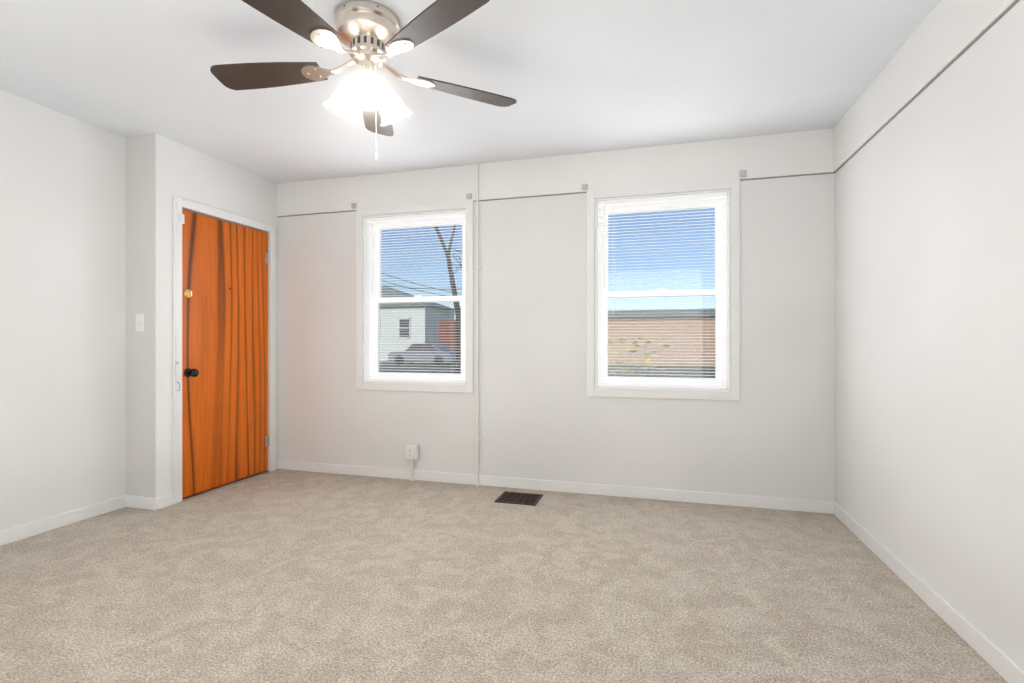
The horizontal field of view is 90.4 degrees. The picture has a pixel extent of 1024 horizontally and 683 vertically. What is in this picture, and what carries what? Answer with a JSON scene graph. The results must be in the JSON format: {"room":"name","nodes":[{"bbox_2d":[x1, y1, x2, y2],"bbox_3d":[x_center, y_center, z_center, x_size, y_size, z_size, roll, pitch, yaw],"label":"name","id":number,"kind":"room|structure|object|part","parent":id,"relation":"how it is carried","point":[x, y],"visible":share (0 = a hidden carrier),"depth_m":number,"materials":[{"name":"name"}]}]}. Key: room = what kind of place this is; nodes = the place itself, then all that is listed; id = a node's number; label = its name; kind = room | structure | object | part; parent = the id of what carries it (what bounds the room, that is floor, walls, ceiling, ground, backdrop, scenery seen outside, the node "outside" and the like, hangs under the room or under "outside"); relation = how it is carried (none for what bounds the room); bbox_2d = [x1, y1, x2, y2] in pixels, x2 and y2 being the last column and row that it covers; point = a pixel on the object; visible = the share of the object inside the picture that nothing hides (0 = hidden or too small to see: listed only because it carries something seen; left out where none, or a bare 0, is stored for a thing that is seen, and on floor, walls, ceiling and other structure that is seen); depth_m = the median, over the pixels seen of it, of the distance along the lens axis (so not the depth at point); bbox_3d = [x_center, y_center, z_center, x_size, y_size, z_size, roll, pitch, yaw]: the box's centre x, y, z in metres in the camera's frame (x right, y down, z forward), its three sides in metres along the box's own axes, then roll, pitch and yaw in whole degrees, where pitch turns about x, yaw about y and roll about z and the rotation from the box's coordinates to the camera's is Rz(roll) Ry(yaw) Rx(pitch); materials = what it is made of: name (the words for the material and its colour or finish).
{"room":"empty living room","nodes":[
{"label":"empty living room","id":0,"kind":"room"},
{"bbox_2d":[0,89,125,530],"bbox_3d":[-3.077,-0.128,1.876,0.200,2.440,3.145,0,0,16],"label":"wall","id":1,"kind":"structure","parent":0,"point":[62,313],"depth_m":2.99,"materials":[{"name":"paint"}]},
{"bbox_2d":[0,495,125,545],"bbox_3d":[-2.947,1.053,1.944,0.013,0.078,2.945,0,0,16],"label":"baseboard","id":2,"kind":"structure","parent":1,"relation":"attached to","point":[17,533],"depth_m":2.98,"materials":[{"name":"white wood"}]},
{"bbox_2d":[126,133,155,497],"bbox_3d":[-2.432,-0.128,3.327,0.255,2.440,0.003,0,0,16],"label":"wall","id":3,"kind":"structure","parent":0,"point":[141,299],"depth_m":3.32,"materials":[{"name":"paint"}]},
{"bbox_2d":[136,314,143,330],"bbox_3d":[-2.439,-0.123,3.320,0.070,0.114,0.019,0,0,16],"label":"switch plate","id":4,"kind":"object","parent":3,"relation":"attached to","point":[139,322],"visible":1,"depth_m":3.32,"materials":[{"name":"white plastic"}]},
{"bbox_2d":[126,495,156,509],"bbox_3d":[-2.427,1.053,3.320,0.268,0.078,0.013,0,0,16],"label":"baseboard","id":5,"kind":"structure","parent":3,"relation":"attached to","point":[147,503],"depth_m":3.31,"materials":[{"name":"white wood"}]},
{"bbox_2d":[157,493,173,509],"bbox_3d":[-2.287,1.053,3.349,0.013,0.078,0.119,0,0,16],"label":"baseboard","id":6,"kind":"structure","parent":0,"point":[165,500],"depth_m":3.34,"materials":[{"name":"white wood"}]},
{"bbox_2d":[156,134,277,497],"bbox_3d":[-2.378,-0.128,3.889,0.455,2.440,1.108,0,0,16],"label":"wall","id":7,"kind":"structure","parent":0,"point":[186,172],"depth_m":3.41,"materials":[{"name":"paint"}]},
{"bbox_2d":[176,202,179,390],"bbox_3d":[-2.248,0.047,3.415,0.061,1.970,0.020,0,0,16],"label":"cord","id":8,"kind":"object","parent":7,"relation":"hanging from","point":[177,371],"visible":0.88,"depth_m":3.42,"materials":[{"name":"white plastic"}]},
{"bbox_2d":[173,196,275,503],"bbox_3d":[-2.141,0.057,3.862,0.016,2.070,0.947,0,0,16],"label":"door frame","id":9,"kind":"structure","parent":7,"relation":"attached to","point":[177,344],"depth_m":3.45,"materials":[{"name":"white wood"}]},
{"bbox_2d":[182,210,268,497],"bbox_3d":[-2.167,0.085,3.875,0.042,1.986,0.829,0,0,16],"label":"door","id":10,"kind":"structure","parent":7,"relation":"in","point":[225,390],"depth_m":3.82,"materials":[{"name":"brown wood"}]},
{"bbox_2d":[179,213,183,223],"bbox_3d":[-2.253,-0.841,3.465,0.021,0.065,0.067,0,0,-21],"label":"sensor","id":11,"kind":"object","parent":10,"relation":"attached to","point":[181,217],"visible":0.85,"depth_m":3.44,"materials":[{"name":"white plastic"}]},
{"bbox_2d":[184,289,192,297],"bbox_3d":[-2.239,-0.333,3.529,0.032,0.066,0.066,0,0,16],"label":"lock","id":12,"kind":"object","parent":10,"relation":"attached to","point":[188,293],"depth_m":3.52,"materials":[{"name":"gold metal"}]},
{"bbox_2d":[184,368,198,376],"bbox_3d":[-2.217,0.217,3.522,0.077,0.062,0.062,0,0,16],"label":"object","id":13,"kind":"structure","parent":10,"relation":"attached to","point":[188,372],"depth_m":3.51,"materials":[{"name":"black metal"}]},
{"bbox_3d":[-2.046,0.068,4.251,0.012,1.621,0.038,0,0,16],"label":"door hinges","id":14,"kind":"part","parent":10,"relation":"part of","materials":[{"name":"silver metal"}]},
{"bbox_2d":[182,470,268,500],"bbox_3d":[-2.165,1.087,3.869,0.045,0.010,0.819,0,0,16],"label":"trim","id":15,"kind":"structure","parent":7,"relation":"attached to","point":[222,486],"depth_m":3.82,"materials":[{"name":"wood"}]},
{"bbox_2d":[0,0,939,183],"bbox_3d":[-0.653,-1.408,1.873,4.868,0.120,4.453,0,0,16],"label":"ceiling","id":16,"kind":"structure","parent":0,"point":[578,76],"depth_m":2.56,"materials":[{"name":"paint"}]},
{"bbox_2d":[210,0,516,160],"bbox_3d":[-0.639,-1.054,2.118,1.317,0.588,1.323,0,0,16],"label":"fan","id":17,"kind":"object","parent":16,"relation":"hanging from","point":[371,36],"visible":1,"depth_m":2.07,"materials":[{"name":"brown wood"}]},
{"bbox_3d":[-1.049,-1.150,2.183,0.491,0.035,0.187,0,0,16],"label":"blade","id":18,"kind":"part","parent":17,"relation":"part of","materials":[{"name":"brown wood"}]},
{"bbox_3d":[-0.806,-1.150,1.734,0.198,0.035,0.492,0,0,16],"label":"blade","id":19,"kind":"part","parent":17,"relation":"part of","materials":[{"name":"brown wood"}]},
{"bbox_3d":[-0.726,-1.017,2.168,0.145,0.158,0.146,0,0,16],"label":"lamp shade","id":20,"kind":"part","parent":17,"relation":"part of","materials":[{"name":"white glass"}]},
{"bbox_3d":[-0.570,-1.017,2.006,0.141,0.158,0.141,0,0,16],"label":"lamp shade","id":21,"kind":"part","parent":17,"relation":"part of","materials":[{"name":"white glass"}]},
{"bbox_3d":[-0.588,-1.094,2.070,0.056,0.051,0.059,0,0,16],"label":"light arm","id":22,"kind":"part","parent":17,"relation":"part of"},
{"bbox_3d":[-0.597,-0.923,2.119,0.056,0.326,0.054,0,0,16],"label":"pull cord","id":23,"kind":"part","parent":17,"relation":"part of","materials":[{"name":"white plastic"}]},
{"bbox_3d":[-0.689,-1.150,2.573,0.311,0.035,0.475,0,0,16],"label":"blade","id":24,"kind":"part","parent":17,"relation":"part of","materials":[{"name":"brown wood"}]},
{"bbox_3d":[-0.508,-1.017,2.224,0.141,0.158,0.141,0,0,16],"label":"lamp shade","id":25,"kind":"part","parent":17,"relation":"part of","materials":[{"name":"white glass"}]},
{"bbox_3d":[-0.283,-1.150,1.822,0.472,0.035,0.320,0,0,16],"label":"blade","id":26,"kind":"part","parent":17,"relation":"part of","materials":[{"name":"brown wood"}]},
{"bbox_3d":[-0.211,-1.150,2.346,0.416,0.035,0.409,0,0,16],"label":"blade","id":27,"kind":"part","parent":17,"relation":"part of","materials":[{"name":"brown wood"}]},
{"bbox_2d":[0,469,1007,682],"bbox_3d":[-0.653,1.152,1.873,4.868,0.120,4.453,0,0,16],"label":"floor","id":28,"kind":"structure","parent":0,"point":[283,576],"depth_m":2.18,"materials":[{"name":"beige carpet"}]},
{"bbox_2d":[494,491,542,505],"bbox_3d":[0.050,1.089,3.528,0.285,0.009,0.240,0,0,16],"label":"floor vent","id":29,"kind":"object","parent":28,"relation":"in","point":[531,499],"visible":0.98,"depth_m":3.51,"materials":[{"name":"brown metal"}]},
{"bbox_2d":[278,173,834,501],"bbox_3d":[-0.077,-0.128,3.920,4.868,2.440,0.200,0,0,16],"label":"wall","id":30,"kind":"structure","parent":0,"point":[544,416],"depth_m":3.70,"materials":[{"name":"paint"}]},
{"bbox_2d":[405,444,418,480],"bbox_3d":[-0.785,0.951,3.973,0.100,0.282,0.056,0,0,16],"label":"electrical outlet box","id":31,"kind":"object","parent":30,"relation":"attached to","point":[411,452],"visible":1,"depth_m":3.96,"materials":[{"name":"white paint"}]},
{"bbox_2d":[406,446,414,458],"bbox_3d":[-0.791,0.865,3.950,0.068,0.090,0.008,0,0,16],"label":"outlet","id":32,"kind":"object","parent":31,"relation":"attached to","point":[410,450],"depth_m":3.95,"materials":[{"name":"white plastic"}]},
{"bbox_2d":[356,201,472,392],"bbox_3d":[-0.754,-0.341,4.103,1.010,1.465,0.216,0,0,16],"label":"window","id":33,"kind":"structure","parent":30,"relation":"in","point":[362,306],"depth_m":4.10,"materials":[{"name":"white"}]},
{"bbox_2d":[367,211,464,382],"bbox_3d":[-0.771,-0.343,4.043,0.864,1.323,0.040,0,0,16],"label":"window blind","id":34,"kind":"object","parent":33,"relation":"attached to","point":[416,217],"visible":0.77,"depth_m":4.05,"materials":[{"name":"white plastic"}]},
{"bbox_3d":[-0.748,-0.341,4.125,0.876,1.331,0.090,0,0,16],"label":"window sashes","id":35,"kind":"part","parent":33,"relation":"part of","materials":[{"name":"white plastic"}]},
{"bbox_3d":[-0.748,-0.341,4.125,0.740,1.195,0.036,0,0,16],"label":"glass","id":36,"kind":"part","parent":33,"relation":"part of","materials":[{"name":"clear glass"}]},
{"bbox_2d":[476,163,481,485],"bbox_3d":[-0.253,-0.128,3.842,0.043,2.440,0.026,0,0,16],"label":"conduit","id":37,"kind":"object","parent":30,"relation":"attached to","point":[478,266],"visible":1,"depth_m":3.84,"materials":[{"name":"white metal"}]},
{"bbox_2d":[277,129,828,215],"bbox_3d":[0.018,-1.210,3.784,4.213,0.275,0.012,0,0,16],"label":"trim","id":38,"kind":"structure","parent":30,"relation":"attached to","point":[803,152],"depth_m":3.66,"materials":[{"name":"paint"}]},
{"bbox_2d":[277,460,832,513],"bbox_3d":[0.017,1.053,3.783,4.213,0.078,0.013,0,0,16],"label":"baseboard","id":39,"kind":"structure","parent":30,"relation":"attached to","point":[791,504],"depth_m":3.65,"materials":[{"name":"white wood"}]},
{"bbox_2d":[277,172,833,216],"bbox_3d":[0.018,-1.069,3.787,4.213,0.007,0.006,0,0,16],"label":"trim","id":40,"kind":"structure","parent":30,"relation":"attached to","point":[827,172],"depth_m":3.71,"materials":[{"name":"grey"}]},
{"bbox_2d":[587,179,739,400],"bbox_3d":[1.048,-0.341,3.595,1.010,1.465,0.216,0,0,16],"label":"window","id":41,"kind":"structure","parent":30,"relation":"in","point":[731,392],"depth_m":3.54,"materials":[{"name":"white"}]},
{"bbox_3d":[1.055,-0.341,3.618,0.740,1.195,0.036,0,0,16],"label":"glass","id":42,"kind":"part","parent":41,"relation":"part of","materials":[{"name":"clear glass"}]},
{"bbox_3d":[1.055,-0.341,3.618,0.876,1.331,0.090,0,0,16],"label":"window sashes","id":43,"kind":"part","parent":41,"relation":"part of","materials":[{"name":"white plastic"}]},
{"bbox_2d":[598,192,726,388],"bbox_3d":[1.032,-0.343,3.536,0.864,1.323,0.040,0,0,16],"label":"window blind","id":44,"kind":"object","parent":41,"relation":"attached to","point":[664,199],"visible":0.96,"depth_m":3.53,"materials":[{"name":"white plastic"}]},
{"bbox_2d":[835,0,1023,669],"bbox_3d":[1.567,-0.128,1.145,0.200,2.440,4.253,0,0,16],"label":"wall","id":45,"kind":"structure","parent":0,"point":[929,335],"depth_m":2.00,"materials":[{"name":"paint"}]},
{"bbox_2d":[829,0,1015,171],"bbox_3d":[1.487,-1.210,1.254,0.012,0.275,4.020,0,0,16],"label":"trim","id":46,"kind":"structure","parent":45,"relation":"attached to","point":[944,35],"depth_m":2.22,"materials":[{"name":"paint"}]},
{"bbox_2d":[834,0,1019,172],"bbox_3d":[1.491,-1.069,1.252,0.006,0.007,4.020,0,0,16],"label":"trim","id":47,"kind":"structure","parent":45,"relation":"attached to","point":[1014,3],"depth_m":2.02,"materials":[{"name":"grey"}]},
{"bbox_2d":[833,502,1023,682],"bbox_3d":[1.491,1.053,1.270,0.013,0.078,4.053,0,0,16],"label":"baseboard","id":48,"kind":"structure","parent":45,"relation":"attached to","point":[1000,662],"depth_m":2.00,"materials":[{"name":"white wood"}]},
{"label":"outside","id":49,"kind":"structure","parent":0,"visible":0},
{"bbox_2d":[379,361,714,377],"bbox_3d":[3.090,1.642,47.881,100.000,0.200,86.147,0,0,16],"label":"ground","id":50,"kind":"structure","parent":49,"point":[694,368],"depth_m":30.13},
{"bbox_2d":[379,286,453,360],"bbox_3d":[-13.805,-1.608,44.402,17.064,6.301,6.700,0,0,16],"label":"house","id":51,"kind":"structure","parent":50,"relation":"on","point":[420,328],"depth_m":40.02,"materials":[{"name":"grey"}]},
{"bbox_2d":[388,344,455,364],"bbox_3d":[-5.638,0.808,32.753,4.300,1.392,1.740,0,0,16],"label":"car","id":52,"kind":"object","parent":50,"relation":"on","point":[434,358],"depth_m":31.93,"materials":[{"name":"grey metal"}]},
{"bbox_2d":[438,320,455,350],"bbox_3d":[-3.351,-0.063,39.423,5.090,3.210,0.080,0,0,16],"label":"fence","id":53,"kind":"object","parent":50,"relation":"on","point":[450,339],"depth_m":39.86,"materials":[{"name":"red wood"}]},
{"bbox_2d":[434,225,461,372],"bbox_3d":[-0.889,-2.138,14.808,5.817,7.366,4.691,0,0,16],"label":"tree","id":54,"kind":"object","parent":50,"relation":"on","point":[458,318],"depth_m":13.82,"materials":[{"name":"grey plant"}]},
{"bbox_2d":[379,366,714,375],"bbox_3d":[-2.581,1.532,27.737,100.000,0.020,4.000,0,0,16],"label":"street","id":55,"kind":"structure","parent":50,"relation":"on","point":[681,373],"depth_m":25.77,"materials":[{"name":"grey asphalt"}]},
{"bbox_2d":[608,336,670,376],"bbox_3d":[1.661,0.734,7.316,1.225,1.628,0.919,0,0,16],"label":"bush","id":56,"kind":"object","parent":50,"relation":"on","point":[637,356],"depth_m":7.26,"materials":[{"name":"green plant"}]},
{"bbox_2d":[608,308,714,365],"bbox_3d":[11.177,-0.370,35.811,13.058,3.824,7.800,0,0,16],"label":"building","id":57,"kind":"structure","parent":50,"relation":"on","point":[613,322],"depth_m":32.65,"materials":[{"name":"beige brick"}]},
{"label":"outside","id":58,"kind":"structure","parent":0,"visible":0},
{"bbox_2d":[382,273,461,295],"bbox_3d":[-4.939,-3.145,26.321,8.517,2.558,0.033,0,0,16],"label":"cable","id":59,"kind":"object","parent":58,"point":[415,288],"depth_m":26.34,"materials":[{"name":"black plastic"}]}
]}

